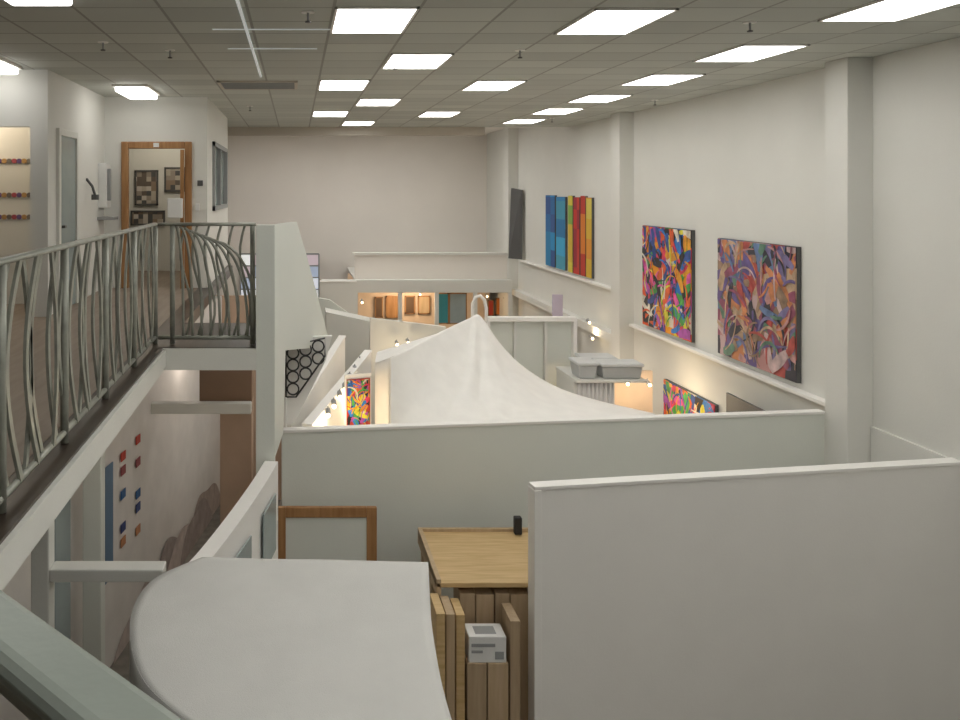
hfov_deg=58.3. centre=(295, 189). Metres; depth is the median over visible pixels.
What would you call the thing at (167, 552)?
cutout
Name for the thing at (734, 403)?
board
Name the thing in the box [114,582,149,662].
cutout
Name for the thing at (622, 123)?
pillar
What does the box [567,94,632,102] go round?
recessed light
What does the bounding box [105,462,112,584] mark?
banner
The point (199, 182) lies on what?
thermostat
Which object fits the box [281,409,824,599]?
wall
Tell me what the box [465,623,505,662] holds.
cardboard box
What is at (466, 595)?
wooden board
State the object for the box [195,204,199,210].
switch plate
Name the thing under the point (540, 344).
panel
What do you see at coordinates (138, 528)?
canvas
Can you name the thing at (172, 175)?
print
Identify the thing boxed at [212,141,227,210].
window
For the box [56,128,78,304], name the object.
door
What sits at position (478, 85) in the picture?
recessed light
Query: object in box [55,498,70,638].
banner
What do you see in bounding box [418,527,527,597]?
table
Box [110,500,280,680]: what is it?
floor
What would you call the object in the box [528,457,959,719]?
wall
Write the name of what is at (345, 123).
recessed light
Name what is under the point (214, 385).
upper cabinet
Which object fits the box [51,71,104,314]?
wall
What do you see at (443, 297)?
framed artwork
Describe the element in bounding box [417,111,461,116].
recessed light
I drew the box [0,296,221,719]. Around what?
wall
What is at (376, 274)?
wall
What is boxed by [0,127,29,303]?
wall
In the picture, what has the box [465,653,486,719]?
wooden board
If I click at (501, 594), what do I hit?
wooden board
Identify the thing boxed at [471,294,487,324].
arch
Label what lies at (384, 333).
wall
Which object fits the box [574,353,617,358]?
storage bin
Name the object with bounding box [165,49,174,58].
sprinkler
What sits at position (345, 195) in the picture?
wall
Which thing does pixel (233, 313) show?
wall
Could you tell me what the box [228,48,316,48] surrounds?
rail
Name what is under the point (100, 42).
sprinkler
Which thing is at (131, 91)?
light
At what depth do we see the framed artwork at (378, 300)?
23.90 m
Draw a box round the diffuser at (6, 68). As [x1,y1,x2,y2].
[0,62,17,74]
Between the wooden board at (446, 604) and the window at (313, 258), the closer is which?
the wooden board at (446, 604)
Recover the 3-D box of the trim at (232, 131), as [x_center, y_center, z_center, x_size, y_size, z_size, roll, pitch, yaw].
[0.075,-1.445,17.860,7.950,0.550,0.120,0,0,0]
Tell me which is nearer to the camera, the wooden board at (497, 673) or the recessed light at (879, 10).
the recessed light at (879, 10)
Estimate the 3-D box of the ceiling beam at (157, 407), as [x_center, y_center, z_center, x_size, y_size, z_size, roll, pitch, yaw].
[-1.060,2.440,9.310,1.120,0.120,0.120,0,0,0]
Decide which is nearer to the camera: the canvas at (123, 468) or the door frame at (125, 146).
the canvas at (123, 468)
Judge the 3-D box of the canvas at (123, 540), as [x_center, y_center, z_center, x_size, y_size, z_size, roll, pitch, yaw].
[-1.821,3.705,8.751,0.008,0.090,0.132,0,0,9]
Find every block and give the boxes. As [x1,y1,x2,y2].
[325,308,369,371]
[556,366,652,412]
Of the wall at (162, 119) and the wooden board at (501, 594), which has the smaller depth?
the wooden board at (501, 594)
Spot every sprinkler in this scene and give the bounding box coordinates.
[98,41,107,50]
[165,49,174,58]
[301,11,314,22]
[515,49,524,58]
[743,21,756,31]
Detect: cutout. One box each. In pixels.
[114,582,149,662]
[160,537,176,571]
[167,524,188,570]
[180,498,212,565]
[194,483,219,514]
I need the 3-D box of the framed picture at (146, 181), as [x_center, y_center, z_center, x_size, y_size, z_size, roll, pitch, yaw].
[-2.625,-0.040,14.575,0.410,0.620,0.050,0,0,0]
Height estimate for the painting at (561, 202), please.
1.590 m
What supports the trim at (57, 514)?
attached to the floor at (17, 397)
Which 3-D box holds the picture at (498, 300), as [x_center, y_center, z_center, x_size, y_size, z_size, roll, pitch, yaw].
[5.874,3.355,23.915,0.170,0.430,0.030,0,0,0]
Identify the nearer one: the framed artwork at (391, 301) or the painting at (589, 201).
the painting at (589, 201)
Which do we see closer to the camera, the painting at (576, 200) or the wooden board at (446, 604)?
the wooden board at (446, 604)
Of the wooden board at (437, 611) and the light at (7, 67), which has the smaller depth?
the wooden board at (437, 611)
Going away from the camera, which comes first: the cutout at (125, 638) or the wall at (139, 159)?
the cutout at (125, 638)
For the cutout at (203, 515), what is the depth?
11.47 m
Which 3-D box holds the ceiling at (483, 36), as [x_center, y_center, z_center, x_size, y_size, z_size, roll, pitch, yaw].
[-0.070,-1.410,7.300,12.260,0.120,21.000,0,0,0]
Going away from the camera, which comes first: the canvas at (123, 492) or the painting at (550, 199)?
the canvas at (123, 492)
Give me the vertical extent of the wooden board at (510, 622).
1.390 m
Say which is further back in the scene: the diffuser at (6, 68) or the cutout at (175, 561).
the cutout at (175, 561)
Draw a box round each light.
[0,57,21,74]
[5,0,71,5]
[112,84,159,99]
[312,111,348,116]
[318,79,370,89]
[330,7,419,33]
[341,121,375,125]
[355,98,401,105]
[381,53,453,68]
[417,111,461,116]
[461,80,526,90]
[501,119,546,123]
[531,108,584,113]
[554,8,678,34]
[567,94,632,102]
[620,74,705,85]
[692,44,809,61]
[818,0,959,21]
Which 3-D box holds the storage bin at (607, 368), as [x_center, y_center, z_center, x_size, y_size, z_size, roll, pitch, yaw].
[4.745,2.638,12.225,0.620,0.225,0.380,0,0,0]
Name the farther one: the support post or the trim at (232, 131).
the trim at (232, 131)
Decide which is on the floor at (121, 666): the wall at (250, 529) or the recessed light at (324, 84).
the wall at (250, 529)
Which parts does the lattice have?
leg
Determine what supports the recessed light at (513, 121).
in the ceiling at (483, 36)
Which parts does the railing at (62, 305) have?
rail post, rail post, rail, rail, rail post, rail post, rail post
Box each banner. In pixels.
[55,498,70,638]
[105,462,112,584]
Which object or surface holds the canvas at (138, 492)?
attached to the wall at (179, 453)
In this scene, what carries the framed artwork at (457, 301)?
hanging from the wall at (376, 274)
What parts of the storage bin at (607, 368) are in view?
bin lid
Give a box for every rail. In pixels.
[212,29,330,29]
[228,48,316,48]
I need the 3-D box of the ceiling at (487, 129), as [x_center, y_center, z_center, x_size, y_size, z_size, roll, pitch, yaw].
[-0.070,-1.780,21.800,12.260,0.120,8.000,0,0,0]
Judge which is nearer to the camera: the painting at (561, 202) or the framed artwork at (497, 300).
the painting at (561, 202)
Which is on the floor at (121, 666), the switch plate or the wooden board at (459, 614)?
the wooden board at (459, 614)
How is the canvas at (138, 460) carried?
attached to the wall at (179, 453)
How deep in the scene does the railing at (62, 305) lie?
4.65 m
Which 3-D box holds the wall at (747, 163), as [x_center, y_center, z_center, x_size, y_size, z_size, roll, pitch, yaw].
[5.985,1.505,11.300,0.250,6.690,29.000,0,0,0]
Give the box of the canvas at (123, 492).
[121,488,125,499]
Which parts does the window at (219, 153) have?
pane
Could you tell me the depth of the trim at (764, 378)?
10.83 m
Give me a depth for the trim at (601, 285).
17.51 m
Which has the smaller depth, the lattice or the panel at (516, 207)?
the lattice
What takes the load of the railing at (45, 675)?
on the floor at (17, 397)
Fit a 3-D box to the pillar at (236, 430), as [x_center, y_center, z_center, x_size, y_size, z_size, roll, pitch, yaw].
[-0.680,3.635,9.575,0.360,2.430,0.350,0,0,0]
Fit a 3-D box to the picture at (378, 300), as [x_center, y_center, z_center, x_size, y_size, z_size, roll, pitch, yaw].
[2.390,3.383,23.915,0.170,0.545,0.030,0,0,0]
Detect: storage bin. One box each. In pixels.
[568,357,598,378]
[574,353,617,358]
[593,359,643,378]
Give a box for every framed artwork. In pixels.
[375,297,382,317]
[386,296,397,317]
[405,296,414,313]
[418,296,429,313]
[439,293,448,323]
[449,293,466,323]
[488,300,493,315]
[495,298,499,314]
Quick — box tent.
[375,315,654,423]
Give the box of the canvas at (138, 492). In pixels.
[136,487,140,499]
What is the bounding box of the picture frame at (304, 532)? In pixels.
[278,506,376,560]
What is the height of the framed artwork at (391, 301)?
0.634 m
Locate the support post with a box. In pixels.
[83,452,104,663]
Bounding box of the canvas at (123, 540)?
[121,535,125,547]
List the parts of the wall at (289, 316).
post, wing panel, sloping panel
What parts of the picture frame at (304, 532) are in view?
frame panel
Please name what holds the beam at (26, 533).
attached to the floor at (17, 397)
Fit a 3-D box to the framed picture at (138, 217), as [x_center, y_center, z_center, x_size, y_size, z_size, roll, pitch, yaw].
[-2.600,0.490,14.575,0.600,0.260,0.050,0,0,0]
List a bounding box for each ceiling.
[0,0,959,126]
[485,127,503,133]
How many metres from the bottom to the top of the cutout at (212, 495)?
0.541 m
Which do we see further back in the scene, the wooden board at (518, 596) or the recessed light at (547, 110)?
the recessed light at (547, 110)
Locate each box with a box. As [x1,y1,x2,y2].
[167,198,182,217]
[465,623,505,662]
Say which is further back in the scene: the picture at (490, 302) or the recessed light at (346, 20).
the picture at (490, 302)
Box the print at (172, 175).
[166,169,179,189]
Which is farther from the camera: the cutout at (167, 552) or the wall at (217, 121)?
the wall at (217, 121)
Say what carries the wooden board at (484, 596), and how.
on the floor at (121, 666)
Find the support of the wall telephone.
attached to the wall at (74, 107)
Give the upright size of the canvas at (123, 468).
0.090 m
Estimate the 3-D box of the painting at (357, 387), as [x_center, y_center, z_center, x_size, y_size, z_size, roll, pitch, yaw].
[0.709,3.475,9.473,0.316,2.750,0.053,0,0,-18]
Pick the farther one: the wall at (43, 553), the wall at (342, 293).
the wall at (342, 293)
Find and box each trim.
[1,370,163,590]
[162,348,255,369]
[228,127,484,135]
[512,289,610,341]
[520,260,610,289]
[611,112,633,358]
[629,324,824,406]
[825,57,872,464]
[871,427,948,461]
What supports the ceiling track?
attached to the ceiling at (483, 36)
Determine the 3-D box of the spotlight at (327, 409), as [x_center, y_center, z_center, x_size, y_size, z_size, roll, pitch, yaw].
[0.347,2.412,9.036,0.060,0.106,0.136,0,0,0]
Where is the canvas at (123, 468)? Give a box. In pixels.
[121,464,125,476]
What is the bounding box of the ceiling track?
[235,0,261,76]
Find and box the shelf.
[97,216,117,219]
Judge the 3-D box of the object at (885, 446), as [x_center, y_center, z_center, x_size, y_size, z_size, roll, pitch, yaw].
[5.845,3.625,5.710,0.030,2.450,5.420,0,0,0]
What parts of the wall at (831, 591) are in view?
edge trim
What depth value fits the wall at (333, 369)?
11.49 m
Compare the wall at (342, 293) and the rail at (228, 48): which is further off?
the wall at (342, 293)
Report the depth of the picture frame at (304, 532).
8.12 m
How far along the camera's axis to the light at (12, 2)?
5.61 m
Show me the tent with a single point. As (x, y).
(460, 372)
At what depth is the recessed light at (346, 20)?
6.52 m
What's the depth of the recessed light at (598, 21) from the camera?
6.56 m
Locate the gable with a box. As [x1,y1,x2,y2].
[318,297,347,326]
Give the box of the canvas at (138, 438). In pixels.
[136,434,140,444]
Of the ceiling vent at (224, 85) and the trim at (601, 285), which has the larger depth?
the trim at (601, 285)
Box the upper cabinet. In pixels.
[199,370,253,401]
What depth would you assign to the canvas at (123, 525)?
8.75 m
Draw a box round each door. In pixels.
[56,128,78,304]
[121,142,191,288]
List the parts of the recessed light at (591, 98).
diffuser panel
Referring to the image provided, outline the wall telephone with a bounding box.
[97,163,117,219]
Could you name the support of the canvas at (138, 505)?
attached to the wall at (179, 453)
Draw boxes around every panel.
[488,316,576,386]
[508,188,522,258]
[552,294,562,315]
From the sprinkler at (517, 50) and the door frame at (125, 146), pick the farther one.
the door frame at (125, 146)
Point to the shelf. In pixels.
(103, 217)
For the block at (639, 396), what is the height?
2.100 m
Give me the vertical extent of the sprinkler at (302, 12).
0.090 m
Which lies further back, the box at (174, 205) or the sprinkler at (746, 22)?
the box at (174, 205)
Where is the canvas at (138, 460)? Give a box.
[136,456,140,467]
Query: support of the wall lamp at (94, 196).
attached to the wall at (74, 107)
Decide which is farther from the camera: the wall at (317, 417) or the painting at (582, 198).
the painting at (582, 198)
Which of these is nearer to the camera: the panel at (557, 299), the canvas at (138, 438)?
the canvas at (138, 438)
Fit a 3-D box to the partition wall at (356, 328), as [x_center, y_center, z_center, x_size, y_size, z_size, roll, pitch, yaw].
[1.022,3.595,16.300,0.887,2.487,0.600,0,0,0]
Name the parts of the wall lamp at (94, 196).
arm, lamp shade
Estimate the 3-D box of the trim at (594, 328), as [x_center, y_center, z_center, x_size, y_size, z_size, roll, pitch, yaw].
[5.770,2.675,19.925,0.180,0.150,10.150,0,0,0]
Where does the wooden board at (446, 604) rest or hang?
on the floor at (121, 666)
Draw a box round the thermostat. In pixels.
[197,180,202,185]
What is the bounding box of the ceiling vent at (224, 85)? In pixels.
[217,81,297,89]
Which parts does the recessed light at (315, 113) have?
diffuser panel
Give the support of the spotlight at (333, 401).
attached to the wall at (317, 417)
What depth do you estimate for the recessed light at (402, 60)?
8.59 m
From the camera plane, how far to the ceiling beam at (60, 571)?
5.44 m
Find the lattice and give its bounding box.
[285,337,325,426]
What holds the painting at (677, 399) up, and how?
attached to the wall at (747, 163)
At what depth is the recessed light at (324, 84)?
10.54 m
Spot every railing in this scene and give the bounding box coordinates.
[0,223,157,513]
[0,590,181,719]
[158,223,255,343]
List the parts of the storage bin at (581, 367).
bin lid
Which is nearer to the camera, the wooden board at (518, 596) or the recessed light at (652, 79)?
the wooden board at (518, 596)
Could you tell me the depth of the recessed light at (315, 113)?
14.54 m
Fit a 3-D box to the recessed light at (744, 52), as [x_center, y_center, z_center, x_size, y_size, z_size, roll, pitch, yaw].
[4.450,-1.343,8.176,0.622,0.015,0.980,0,0,0]
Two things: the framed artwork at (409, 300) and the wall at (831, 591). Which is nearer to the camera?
the wall at (831, 591)
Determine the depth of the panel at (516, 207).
21.32 m
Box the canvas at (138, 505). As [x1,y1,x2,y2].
[136,501,140,512]
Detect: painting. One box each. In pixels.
[344,373,370,424]
[546,195,556,267]
[556,197,567,270]
[568,196,574,272]
[573,197,579,274]
[580,196,587,276]
[586,198,593,278]
[642,225,694,342]
[663,379,718,413]
[717,238,800,382]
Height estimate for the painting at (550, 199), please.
1.620 m
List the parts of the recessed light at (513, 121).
diffuser panel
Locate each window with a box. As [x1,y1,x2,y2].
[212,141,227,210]
[240,253,319,297]
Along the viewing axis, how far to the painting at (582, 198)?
16.75 m
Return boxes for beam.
[0,350,165,589]
[49,561,165,581]
[151,401,251,413]
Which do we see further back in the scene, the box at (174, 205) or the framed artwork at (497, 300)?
the framed artwork at (497, 300)
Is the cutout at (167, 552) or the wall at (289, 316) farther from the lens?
the cutout at (167, 552)
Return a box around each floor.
[0,265,255,544]
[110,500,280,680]
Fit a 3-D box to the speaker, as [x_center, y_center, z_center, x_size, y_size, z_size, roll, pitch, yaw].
[2.125,3.212,7.955,0.070,0.165,0.070,0,0,0]
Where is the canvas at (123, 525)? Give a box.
[121,520,125,533]
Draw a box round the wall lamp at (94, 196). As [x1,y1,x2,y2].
[86,178,98,199]
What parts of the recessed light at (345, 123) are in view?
diffuser panel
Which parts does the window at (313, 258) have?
pane, pane, pane, pane, pane, pane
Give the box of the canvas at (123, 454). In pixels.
[121,450,125,461]
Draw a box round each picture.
[131,210,164,224]
[135,170,157,204]
[164,167,184,191]
[376,298,381,316]
[489,301,492,314]
[497,299,499,313]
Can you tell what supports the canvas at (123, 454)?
attached to the wall at (179, 453)
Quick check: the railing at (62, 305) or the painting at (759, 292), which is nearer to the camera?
the railing at (62, 305)
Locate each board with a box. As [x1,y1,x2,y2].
[430,593,444,693]
[440,596,454,719]
[450,598,464,719]
[453,587,474,622]
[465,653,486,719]
[472,587,493,622]
[486,660,507,719]
[490,587,509,624]
[501,603,519,719]
[506,587,527,719]
[726,393,764,411]
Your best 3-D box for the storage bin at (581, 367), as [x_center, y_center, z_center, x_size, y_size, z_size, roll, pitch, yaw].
[4.240,2.627,12.250,0.310,0.245,0.430,0,0,0]
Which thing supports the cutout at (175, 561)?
on the floor at (121, 666)
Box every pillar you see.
[220,400,252,523]
[504,127,517,315]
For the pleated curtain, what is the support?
hanging from the block at (639, 396)
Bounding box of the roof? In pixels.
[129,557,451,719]
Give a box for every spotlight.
[325,406,330,417]
[331,397,336,408]
[337,389,342,399]
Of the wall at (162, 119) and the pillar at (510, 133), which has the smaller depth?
the wall at (162, 119)
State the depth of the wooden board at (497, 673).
6.66 m
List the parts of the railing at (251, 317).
rail post, rail, rail, rail post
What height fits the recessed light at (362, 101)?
0.015 m
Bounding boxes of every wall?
[0,70,50,316]
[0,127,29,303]
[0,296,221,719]
[31,520,54,628]
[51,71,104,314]
[105,97,207,287]
[129,149,184,270]
[189,461,277,561]
[208,98,227,281]
[215,295,280,499]
[216,134,486,294]
[256,222,331,473]
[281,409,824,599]
[283,335,345,426]
[302,350,371,426]
[320,281,356,313]
[321,252,511,328]
[370,317,445,423]
[487,37,959,464]
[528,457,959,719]
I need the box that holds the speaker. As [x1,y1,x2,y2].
[513,516,521,534]
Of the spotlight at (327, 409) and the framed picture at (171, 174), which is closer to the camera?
the spotlight at (327, 409)
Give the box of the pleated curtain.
[577,383,614,403]
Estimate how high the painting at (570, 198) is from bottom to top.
1.620 m
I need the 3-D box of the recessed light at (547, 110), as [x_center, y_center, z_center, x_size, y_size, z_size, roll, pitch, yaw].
[4.450,-1.343,14.156,0.622,0.015,0.980,0,0,0]
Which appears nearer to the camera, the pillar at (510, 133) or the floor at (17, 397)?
the floor at (17, 397)
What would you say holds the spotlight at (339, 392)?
attached to the wall at (317, 417)
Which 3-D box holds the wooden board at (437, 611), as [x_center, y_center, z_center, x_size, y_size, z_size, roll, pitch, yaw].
[1.155,4.115,6.790,0.070,1.470,0.340,0,0,0]
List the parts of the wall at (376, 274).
booth post, booth post, booth post, booth post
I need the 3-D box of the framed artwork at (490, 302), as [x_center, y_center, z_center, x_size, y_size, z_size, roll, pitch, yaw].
[5.615,3.398,23.930,0.173,0.461,0.060,0,0,0]
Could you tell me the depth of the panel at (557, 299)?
16.80 m
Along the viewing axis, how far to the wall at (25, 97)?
9.30 m
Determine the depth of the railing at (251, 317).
7.65 m
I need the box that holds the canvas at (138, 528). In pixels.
[136,523,140,535]
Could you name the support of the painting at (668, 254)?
attached to the wall at (747, 163)
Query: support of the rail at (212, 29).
attached to the ceiling at (483, 36)
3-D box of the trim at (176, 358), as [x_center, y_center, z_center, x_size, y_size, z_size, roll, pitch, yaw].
[-0.780,1.525,7.480,0.840,0.190,0.040,0,0,0]
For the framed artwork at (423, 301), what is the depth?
23.90 m
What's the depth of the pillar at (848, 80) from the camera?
8.43 m

